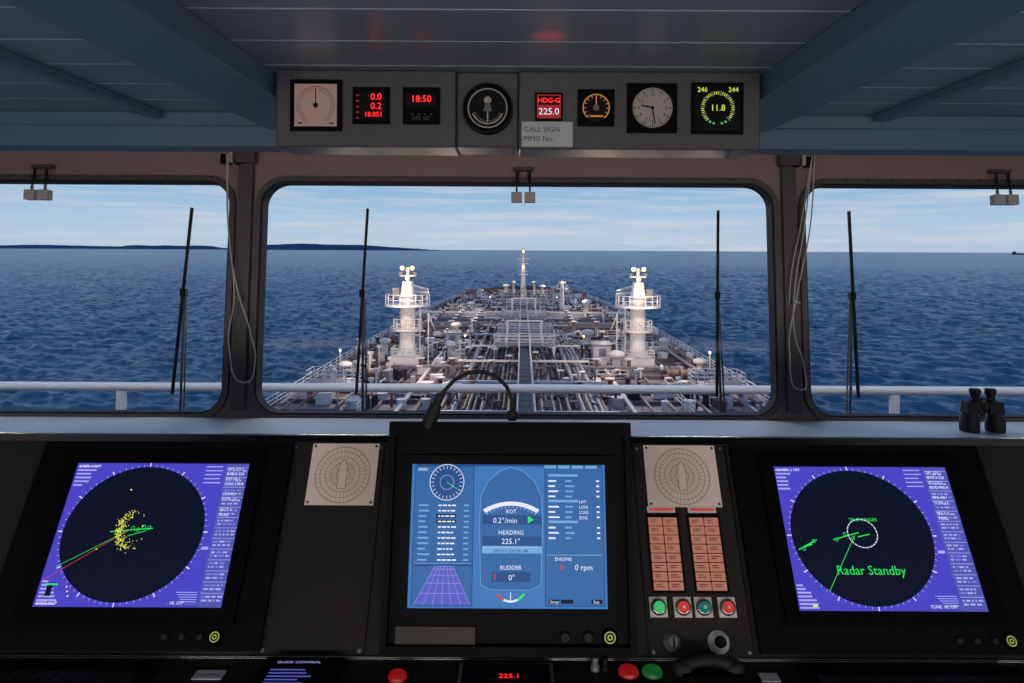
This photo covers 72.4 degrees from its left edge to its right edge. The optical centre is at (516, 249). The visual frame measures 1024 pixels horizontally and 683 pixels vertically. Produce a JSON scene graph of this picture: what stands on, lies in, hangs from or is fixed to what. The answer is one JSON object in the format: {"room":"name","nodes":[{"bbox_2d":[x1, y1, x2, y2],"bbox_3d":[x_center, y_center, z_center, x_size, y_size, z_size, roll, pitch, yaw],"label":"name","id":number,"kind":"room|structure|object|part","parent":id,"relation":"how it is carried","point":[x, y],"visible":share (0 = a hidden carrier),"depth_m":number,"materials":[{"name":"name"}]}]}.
{"room":"control cabin","nodes":[
{"label":"control cabin","id":0,"kind":"room"},
{"bbox_2d":[0,0,1023,115],"bbox_3d":[0.003,-0.605,1.033,8.600,0.050,5.466,0,0,0],"label":"ceiling","id":1,"kind":"structure","parent":0,"point":[481,36],"depth_m":1.97,"materials":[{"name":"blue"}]},
{"bbox_2d":[0,0,276,129],"bbox_3d":[-1.172,-0.546,0.625,0.750,0.080,4.650,0,0,0],"label":"ceiling beams","id":2,"kind":"structure","parent":1,"relation":"attached to","point":[163,38],"depth_m":1.84,"materials":[{"name":"metal"}]},
{"bbox_2d":[0,111,1023,155],"bbox_3d":[0.003,-0.505,3.035,8.600,0.150,0.170,0,0,0],"label":"crossbeam","id":3,"kind":"structure","parent":1,"relation":"attached to","point":[19,130],"depth_m":2.95,"materials":[{"name":"metal"}]},
{"bbox_2d":[276,70,759,157],"bbox_3d":[0.004,-0.452,2.346,1.563,0.253,0.220,0,0,0],"label":"panel","id":4,"kind":"object","parent":1,"relation":"attached to","point":[586,114],"visible":1,"depth_m":2.26,"materials":[{"name":"paint"}]},
{"bbox_2d":[627,83,676,133],"bbox_3d":[0.434,-0.456,2.246,0.160,0.160,0.020,0,0,0],"label":"wall clock","id":5,"kind":"object","parent":4,"relation":"on","point":[651,107],"depth_m":2.24,"materials":[{"name":"grey plastic"}]},
{"bbox_2d":[760,0,1023,131],"bbox_3d":[1.178,-0.534,0.625,0.750,0.080,4.650,0,0,0],"label":"ceiling beams","id":6,"kind":"structure","parent":1,"relation":"attached to","point":[876,39],"depth_m":1.82,"materials":[{"name":"metal"}]},
{"bbox_2d":[0,151,1023,420],"bbox_3d":[-0.003,0.544,3.528,8.600,2.473,0.310,0,0,0],"label":"wall","id":7,"kind":"structure","parent":0,"point":[270,165],"depth_m":3.57,"materials":[{"name":"paint"}]},
{"bbox_2d":[23,165,55,200],"bbox_3d":[-2.398,-0.339,3.526,0.120,0.185,0.084,0,0,0],"label":"bracket","id":8,"kind":"object","parent":7,"relation":"attached to","point":[44,194],"visible":1,"depth_m":3.50,"materials":[{"name":"grey metal"}]},
{"bbox_2d":[0,174,236,417],"bbox_3d":[-2.743,0.225,3.531,2.640,1.219,0.205,0,0,0],"label":"window","id":9,"kind":"structure","parent":7,"relation":"in","point":[4,178],"depth_m":3.51,"materials":[{"name":"grey paint"}]},
{"bbox_2d":[170,207,193,409],"bbox_3d":[-1.726,0.350,3.645,0.098,1.151,0.211,0,0,0],"label":"windshield wiper","id":10,"kind":"object","parent":7,"relation":"in","point":[182,319],"depth_m":3.63,"materials":[{"name":"black metal"}]},
{"bbox_2d":[220,152,242,164],"bbox_3d":[-1.437,-0.486,3.544,0.110,0.105,0.060,0,-5,0],"label":"hook","id":11,"kind":"object","parent":7,"relation":"attached to","point":[231,154],"depth_m":3.52,"materials":[{"name":"black metal"}]},
{"bbox_2d":[235,295,242,300],"bbox_3d":[-1.376,0.237,3.462,0.052,0.032,0.028,0,0,0],"label":"cleat","id":12,"kind":"object","parent":7,"relation":"attached to","point":[236,296],"visible":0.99,"depth_m":3.45,"materials":[{"name":"grey metal"}]},
{"bbox_2d":[226,153,255,382],"bbox_3d":[-1.381,0.054,3.483,0.229,1.188,0.190,0,0,0],"label":"blind cord","id":13,"kind":"object","parent":7,"relation":"hanging from","point":[227,158],"visible":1,"depth_m":3.43,"materials":[{"name":"grey fabric"}]},
{"bbox_2d":[229,152,257,410],"bbox_3d":[-1.372,0.130,3.489,0.100,1.320,0.177,0,0,0],"label":"trim","id":14,"kind":"structure","parent":7,"relation":"attached to","point":[240,330],"depth_m":3.49,"materials":[{"name":"grey paint"}]},
{"bbox_2d":[355,208,368,410],"bbox_3d":[-0.783,0.355,3.645,0.098,1.150,0.211,0,0,0],"label":"windshield wiper","id":15,"kind":"object","parent":7,"relation":"in","point":[362,293],"depth_m":3.63,"materials":[{"name":"black metal"}]},
{"bbox_2d":[248,176,783,420],"bbox_3d":[-0.001,0.239,3.531,2.640,1.219,0.205,0,0,0],"label":"window","id":16,"kind":"structure","parent":7,"relation":"in","point":[266,192],"depth_m":3.52,"materials":[{"name":"grey paint"}]},
{"bbox_2d":[511,167,534,202],"bbox_3d":[0.032,-0.327,3.526,0.120,0.185,0.084,0,0,0],"label":"bracket","id":17,"kind":"object","parent":7,"relation":"attached to","point":[516,197],"visible":1,"depth_m":3.50,"materials":[{"name":"grey metal"}]},
{"bbox_2d":[713,210,725,412],"bbox_3d":[1.069,0.364,3.645,0.098,1.150,0.211,0,0,0],"label":"windshield wiper","id":18,"kind":"object","parent":7,"relation":"in","point":[716,295],"depth_m":3.63,"materials":[{"name":"black metal"}]},
{"bbox_2d":[777,155,802,413],"bbox_3d":[1.370,0.144,3.489,0.100,1.320,0.177,0,0,0],"label":"trim","id":19,"kind":"structure","parent":7,"relation":"attached to","point":[794,397],"depth_m":3.49,"materials":[{"name":"grey paint"}]},
{"bbox_2d":[792,155,813,167],"bbox_3d":[1.442,-0.471,3.543,0.110,0.110,0.069,0,0,0],"label":"hook","id":20,"kind":"object","parent":7,"relation":"attached to","point":[805,161],"visible":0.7,"depth_m":3.52,"materials":[{"name":"silver"}]},
{"bbox_2d":[788,162,810,304],"bbox_3d":[1.405,-0.088,3.475,0.136,0.720,0.081,0,0,0],"label":"blind cord","id":21,"kind":"object","parent":20,"relation":"hanging from","point":[810,162],"visible":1,"depth_m":3.48,"materials":[{"name":"grey fabric"}]},
{"bbox_2d":[789,156,814,390],"bbox_3d":[1.406,0.107,3.447,0.163,1.151,0.120,0,0,0],"label":"blind cord","id":22,"kind":"object","parent":20,"relation":"hanging from","point":[794,300],"visible":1,"depth_m":3.44,"materials":[{"name":"grey fabric"}]},
{"bbox_2d":[846,211,859,412],"bbox_3d":[1.712,0.368,3.645,0.098,1.150,0.211,0,0,0],"label":"windshield wiper","id":23,"kind":"object","parent":7,"relation":"in","point":[852,328],"depth_m":3.63,"materials":[{"name":"black metal"}]},
{"bbox_2d":[798,179,1023,421],"bbox_3d":[2.741,0.254,3.531,2.640,1.219,0.205,0,0,0],"label":"window","id":24,"kind":"structure","parent":7,"relation":"in","point":[824,183],"depth_m":3.52,"materials":[{"name":"grey paint"}]},
{"bbox_2d":[986,170,1018,205],"bbox_3d":[2.442,-0.314,3.526,0.120,0.185,0.084,0,0,0],"label":"bracket","id":25,"kind":"object","parent":7,"relation":"attached to","point":[1011,199],"visible":1,"depth_m":3.50,"materials":[{"name":"grey metal"}]},
{"bbox_3d":[-0.009,1.780,0.960,8.600,0.060,5.320,0,0,0],"label":"floor","id":26,"kind":"structure","parent":0,"visible":0},
{"bbox_2d":[0,440,1023,682],"bbox_3d":[-0.006,1.094,1.365,3.900,1.313,0.830,0,0,0],"label":"console","id":27,"kind":"object","parent":26,"relation":"on","point":[693,597],"depth_m":1.43,"materials":[{"name":"paint"}]},
{"bbox_2d":[0,660,160,682],"bbox_3d":[-0.866,0.786,1.242,0.376,0.018,0.185,0,0,0],"label":"keyboard","id":28,"kind":"object","parent":27,"relation":"on","point":[10,671],"visible":1,"depth_m":1.29,"materials":[{"name":"black plastic"}]},
{"bbox_2d":[0,442,294,651],"bbox_3d":[-0.779,0.607,1.469,0.555,0.358,0.226,0,0,0],"label":"display","id":29,"kind":"object","parent":27,"relation":"on","point":[115,546],"visible":1,"depth_m":1.46,"materials":[{"name":"black"}]},
{"bbox_2d":[191,670,226,679],"bbox_3d":[-0.577,0.796,1.312,0.055,0.002,0.027,0,0,0],"label":"name plate","id":30,"kind":"object","parent":27,"relation":"on","point":[200,674],"visible":1,"depth_m":1.31,"materials":[{"name":"grey metal"}]},
{"bbox_2d":[252,657,345,682],"bbox_3d":[-0.404,0.789,1.272,0.150,0.017,0.145,0,0,0],"label":"control panel","id":31,"kind":"object","parent":27,"relation":"on","point":[274,669],"visible":1,"depth_m":1.30,"materials":[{"name":"black"}]},
{"bbox_2d":[304,443,379,505],"bbox_3d":[-0.385,0.495,1.547,0.149,0.116,0.071,0,0,0],"label":"plate","id":32,"kind":"object","parent":27,"relation":"on","point":[339,474],"visible":1,"depth_m":1.54,"materials":[{"name":"beige plastic"}]},
{"bbox_3d":[-0.222,0.791,1.300,0.044,0.015,0.044,0,0,0],"label":"push button","id":33,"kind":"part","parent":27,"relation":"part of","materials":[{"name":"red plastic"}]},
{"bbox_2d":[457,662,553,682],"bbox_3d":[-0.021,0.791,1.271,0.177,0.018,0.142,0,0,0],"label":"panel","id":34,"kind":"object","parent":27,"relation":"on","point":[469,672],"visible":1,"depth_m":1.30,"materials":[{"name":"black"}]},
{"bbox_3d":[-0.013,0.612,1.465,2.823,0.416,0.030,0,-31,0],"label":"control panel","id":35,"kind":"part","parent":27,"relation":"part of","materials":[{"name":"black"}]},
{"bbox_2d":[379,421,636,657],"bbox_3d":[-0.015,0.580,1.445,0.495,0.454,0.217,0,0,0],"label":"display","id":36,"kind":"object","parent":27,"relation":"attached to","point":[502,539],"visible":1,"depth_m":1.40,"materials":[{"name":"black"}]},
{"bbox_2d":[422,370,516,428],"bbox_3d":[-0.100,0.312,1.458,0.200,0.123,0.054,0,0,0],"label":"gooseneck lamp","id":37,"kind":"object","parent":36,"relation":"on","point":[432,414],"visible":0.99,"depth_m":1.46,"materials":[{"name":"black metal"}]},
{"bbox_2d":[590,656,599,672],"bbox_3d":[0.149,0.789,1.335,0.018,0.024,0.018,0,0,0],"label":"toggle switch","id":38,"kind":"object","parent":27,"relation":"on","point":[594,667],"visible":1,"depth_m":1.33,"materials":[{"name":"grey metal"}]},
{"bbox_2d":[600,656,609,672],"bbox_3d":[0.168,0.789,1.335,0.018,0.024,0.018,0,0,0],"label":"toggle switch","id":39,"kind":"object","parent":27,"relation":"on","point":[604,667],"visible":1,"depth_m":1.33,"materials":[{"name":"black"}]},
{"bbox_3d":[0.210,0.794,1.318,0.049,0.015,0.049,0,0,0],"label":"push button","id":40,"kind":"part","parent":27,"relation":"part of","materials":[{"name":"red plastic"}]},
{"bbox_3d":[0.255,0.794,1.318,0.049,0.015,0.049,0,0,0],"label":"push button","id":41,"kind":"part","parent":27,"relation":"part of","materials":[{"name":"green plastic"}]},
{"bbox_2d":[643,445,721,506],"bbox_3d":[0.364,0.499,1.547,0.160,0.116,0.071,0,0,0],"label":"plate","id":42,"kind":"object","parent":27,"relation":"on","point":[676,475],"visible":1,"depth_m":1.55,"materials":[{"name":"beige plastic"}]},
{"bbox_2d":[673,654,746,682],"bbox_3d":[0.359,0.780,1.278,0.132,0.044,0.115,0,0,0],"label":"telephone handset","id":43,"kind":"object","parent":27,"relation":"on","point":[707,668],"visible":1,"depth_m":1.30,"materials":[{"name":"black plastic"}]},
{"bbox_2d":[758,673,780,681],"bbox_3d":[0.473,0.801,1.312,0.035,0.002,0.025,0,0,0],"label":"name plate","id":44,"kind":"object","parent":27,"relation":"on","point":[765,677],"visible":1,"depth_m":1.31,"materials":[{"name":"grey metal"}]},
{"bbox_2d":[728,445,1023,655],"bbox_3d":[0.754,0.615,1.469,0.555,0.358,0.226,0,0,0],"label":"display","id":45,"kind":"object","parent":27,"relation":"on","point":[849,550],"visible":1,"depth_m":1.45,"materials":[{"name":"black"}]},
{"bbox_2d":[798,665,1023,682],"bbox_3d":[0.745,0.795,1.242,0.418,0.018,0.185,0,0,0],"label":"keyboard","id":46,"kind":"object","parent":27,"relation":"on","point":[809,673],"visible":1,"depth_m":1.31,"materials":[{"name":"black plastic"}]},
{"bbox_2d":[0,416,1023,445],"bbox_3d":[-0.007,1.288,3.277,8.580,0.924,0.325,0,0,0],"label":"window ledge","id":47,"kind":"object","parent":26,"relation":"on","point":[11,428],"visible":0.03,"depth_m":3.21,"materials":[{"name":"paint"}]},
{"bbox_2d":[959,388,1005,433],"bbox_3d":[2.161,0.741,3.250,0.204,0.200,0.084,0,0,0],"label":"binoculars","id":48,"kind":"object","parent":47,"relation":"on","point":[969,420],"visible":1,"depth_m":3.23,"materials":[{"name":"black plastic"}]},
{"label":"outside","id":49,"kind":"structure","parent":0,"visible":0},
{"bbox_3d":[-0.011,2.115,4.425,18.000,0.050,1.350,0,0,0],"label":"walkway","id":50,"kind":"object","parent":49,"visible":0},
{"bbox_2d":[0,381,1023,413],"bbox_3d":[-0.008,1.524,5.000,18.000,1.132,0.064,0,0,0],"label":"handrail","id":51,"kind":"object","parent":50,"relation":"on","point":[121,388],"visible":0.48,"depth_m":4.97,"materials":[{"name":"white metal"}]},
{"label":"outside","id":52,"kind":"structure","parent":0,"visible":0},
{"bbox_2d":[0,248,1023,413],"bbox_3d":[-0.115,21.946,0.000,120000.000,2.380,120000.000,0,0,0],"label":"sea","id":53,"kind":"structure","parent":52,"point":[67,315],"depth_m":252.26,"materials":[{"name":"liquid"}]},
{"bbox_2d":[265,248,769,412],"bbox_3d":[0.821,11.454,126.450,46.395,24.100,237.484,0,0,0],"label":"tanker","id":54,"kind":"object","parent":53,"relation":"on","point":[522,334],"visible":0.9,"depth_m":81.86,"materials":[{"name":"paint"}]},
{"bbox_2d":[338,361,351,377],"bbox_3d":[-18.671,13.002,76.151,1.520,1.800,1.482,0,0,0],"label":"vent","id":55,"kind":"object","parent":54,"relation":"attached to","point":[344,363],"depth_m":75.73,"materials":[{"name":"white metal"}]},
{"bbox_2d":[380,338,390,354],"bbox_3d":[-17.536,12.808,93.142,1.520,2.200,1.482,0,0,0],"label":"vent","id":56,"kind":"object","parent":54,"relation":"attached to","point":[384,342],"depth_m":92.76,"materials":[{"name":"grey metal"}]},
{"bbox_2d":[445,341,455,356],"bbox_3d":[-8.560,12.855,90.072,1.520,2.200,1.482,0,0,0],"label":"vent","id":57,"kind":"object","parent":54,"relation":"attached to","point":[450,345],"depth_m":89.68,"materials":[{"name":"grey metal"}]},
{"bbox_2d":[451,322,461,329],"bbox_3d":[-9.417,12.551,108.079,1.710,2.800,1.667,0,0,0],"label":"vent","id":58,"kind":"object","parent":54,"relation":"attached to","point":[455,325],"depth_m":107.60,"materials":[{"name":"white metal"}]},
{"bbox_2d":[467,301,474,308],"bbox_3d":[-10.510,12.845,160.089,1.900,2.200,1.852,0,0,0],"label":"vent","id":59,"kind":"object","parent":54,"relation":"attached to","point":[470,303],"depth_m":159.61,"materials":[{"name":"grey metal"}]},
{"bbox_2d":[477,289,483,297],"bbox_3d":[-10.226,12.447,196.088,1.900,3.000,1.852,0,0,0],"label":"vent","id":60,"kind":"object","parent":54,"relation":"attached to","point":[480,290],"depth_m":195.60,"materials":[{"name":"grey metal"}]},
{"bbox_2d":[489,295,495,303],"bbox_3d":[-6.353,12.767,180.057,1.900,2.400,1.852,0,0,0],"label":"vent","id":61,"kind":"object","parent":54,"relation":"attached to","point":[491,297],"depth_m":179.58,"materials":[{"name":"grey metal"}]},
{"bbox_2d":[503,284,509,293],"bbox_3d":[-3.153,11.984,205.033,1.900,4.000,1.852,0,0,0],"label":"vent","id":62,"kind":"object","parent":54,"relation":"attached to","point":[506,286],"depth_m":204.54,"materials":[{"name":"white metal"}]},
{"bbox_2d":[511,281,515,294],"bbox_3d":[-1.081,11.745,214.017,1.520,4.500,1.482,0,0,0],"label":"vent","id":63,"kind":"object","parent":54,"relation":"attached to","point":[513,282],"depth_m":213.73,"materials":[{"name":"white metal"}]},
{"bbox_3d":[1.062,13.434,106.002,44.503,1.143,196.098,0,0,0],"label":"deck railing","id":64,"kind":"part","parent":54,"relation":"part of","materials":[{"name":"white metal"}]},
{"bbox_2d":[532,281,536,294],"bbox_3d":[5.327,11.778,214.967,1.520,4.500,1.482,0,0,0],"label":"vent","id":65,"kind":"object","parent":54,"relation":"attached to","point":[534,282],"depth_m":214.67,"materials":[{"name":"white metal"}]},
{"bbox_2d":[539,285,545,292],"bbox_3d":[7.331,12.039,202.951,1.900,4.000,1.852,0,0,0],"label":"vent","id":66,"kind":"object","parent":54,"relation":"attached to","point":[542,286],"depth_m":202.45,"materials":[{"name":"white metal"}]},
{"bbox_2d":[550,286,555,303],"bbox_3d":[9.122,11.548,175.936,1.520,5.000,1.482,0,0,0],"label":"vent","id":67,"kind":"object","parent":54,"relation":"attached to","point":[553,287],"depth_m":175.59,"materials":[{"name":"grey metal"}]},
{"bbox_2d":[563,305,571,311],"bbox_3d":[10.372,12.755,144.925,1.900,2.600,1.852,0,0,0],"label":"vent","id":68,"kind":"object","parent":54,"relation":"attached to","point":[568,307],"depth_m":144.44,"materials":[{"name":"grey metal"}]},
{"bbox_2d":[565,290,571,298],"bbox_3d":[14.258,12.575,193.896,1.900,3.000,1.852,0,0,0],"label":"vent","id":69,"kind":"object","parent":54,"relation":"attached to","point":[568,292],"depth_m":193.44,"materials":[{"name":"grey metal"}]},
{"bbox_2d":[570,300,577,307],"bbox_3d":[13.528,12.971,164.901,1.900,2.200,1.852,0,0,0],"label":"vent","id":70,"kind":"object","parent":54,"relation":"attached to","point":[572,302],"depth_m":164.43,"materials":[{"name":"grey metal"}]},
{"bbox_2d":[582,299,590,315],"bbox_3d":[12.745,11.567,127.906,1.710,5.000,1.667,0,0,0],"label":"vent","id":71,"kind":"object","parent":54,"relation":"attached to","point":[586,302],"depth_m":127.47,"materials":[{"name":"white metal"}]},
{"bbox_2d":[582,330,593,342],"bbox_3d":[9.796,12.552,96.928,1.710,3.000,1.667,0,0,0],"label":"vent","id":72,"kind":"object","parent":54,"relation":"attached to","point":[587,333],"depth_m":96.50,"materials":[{"name":"grey metal"}]},
{"bbox_2d":[608,350,624,373],"bbox_3d":[11.361,12.760,79.915,1.900,2.600,1.852,0,0,0],"label":"vent","id":73,"kind":"object","parent":54,"relation":"attached to","point":[616,355],"depth_m":79.46,"materials":[{"name":"white metal"}]},
{"bbox_2d":[659,338,669,353],"bbox_3d":[19.978,13.005,94.848,1.520,2.200,1.482,0,0,0],"label":"vent","id":74,"kind":"object","parent":54,"relation":"attached to","point":[664,341],"depth_m":94.45,"materials":[{"name":"grey metal"}]},
{"bbox_2d":[693,358,706,369],"bbox_3d":[20.859,13.209,79.841,1.520,1.800,1.482,0,0,0],"label":"vent","id":75,"kind":"object","parent":54,"relation":"attached to","point":[699,362],"depth_m":79.46,"materials":[{"name":"white metal"}]},
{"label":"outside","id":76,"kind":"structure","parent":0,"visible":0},
{"bbox_2d":[0,244,439,250],"bbox_3d":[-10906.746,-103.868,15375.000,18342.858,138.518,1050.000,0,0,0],"label":"coastline","id":77,"kind":"structure","parent":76,"point":[279,246],"depth_m":8883.94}
]}

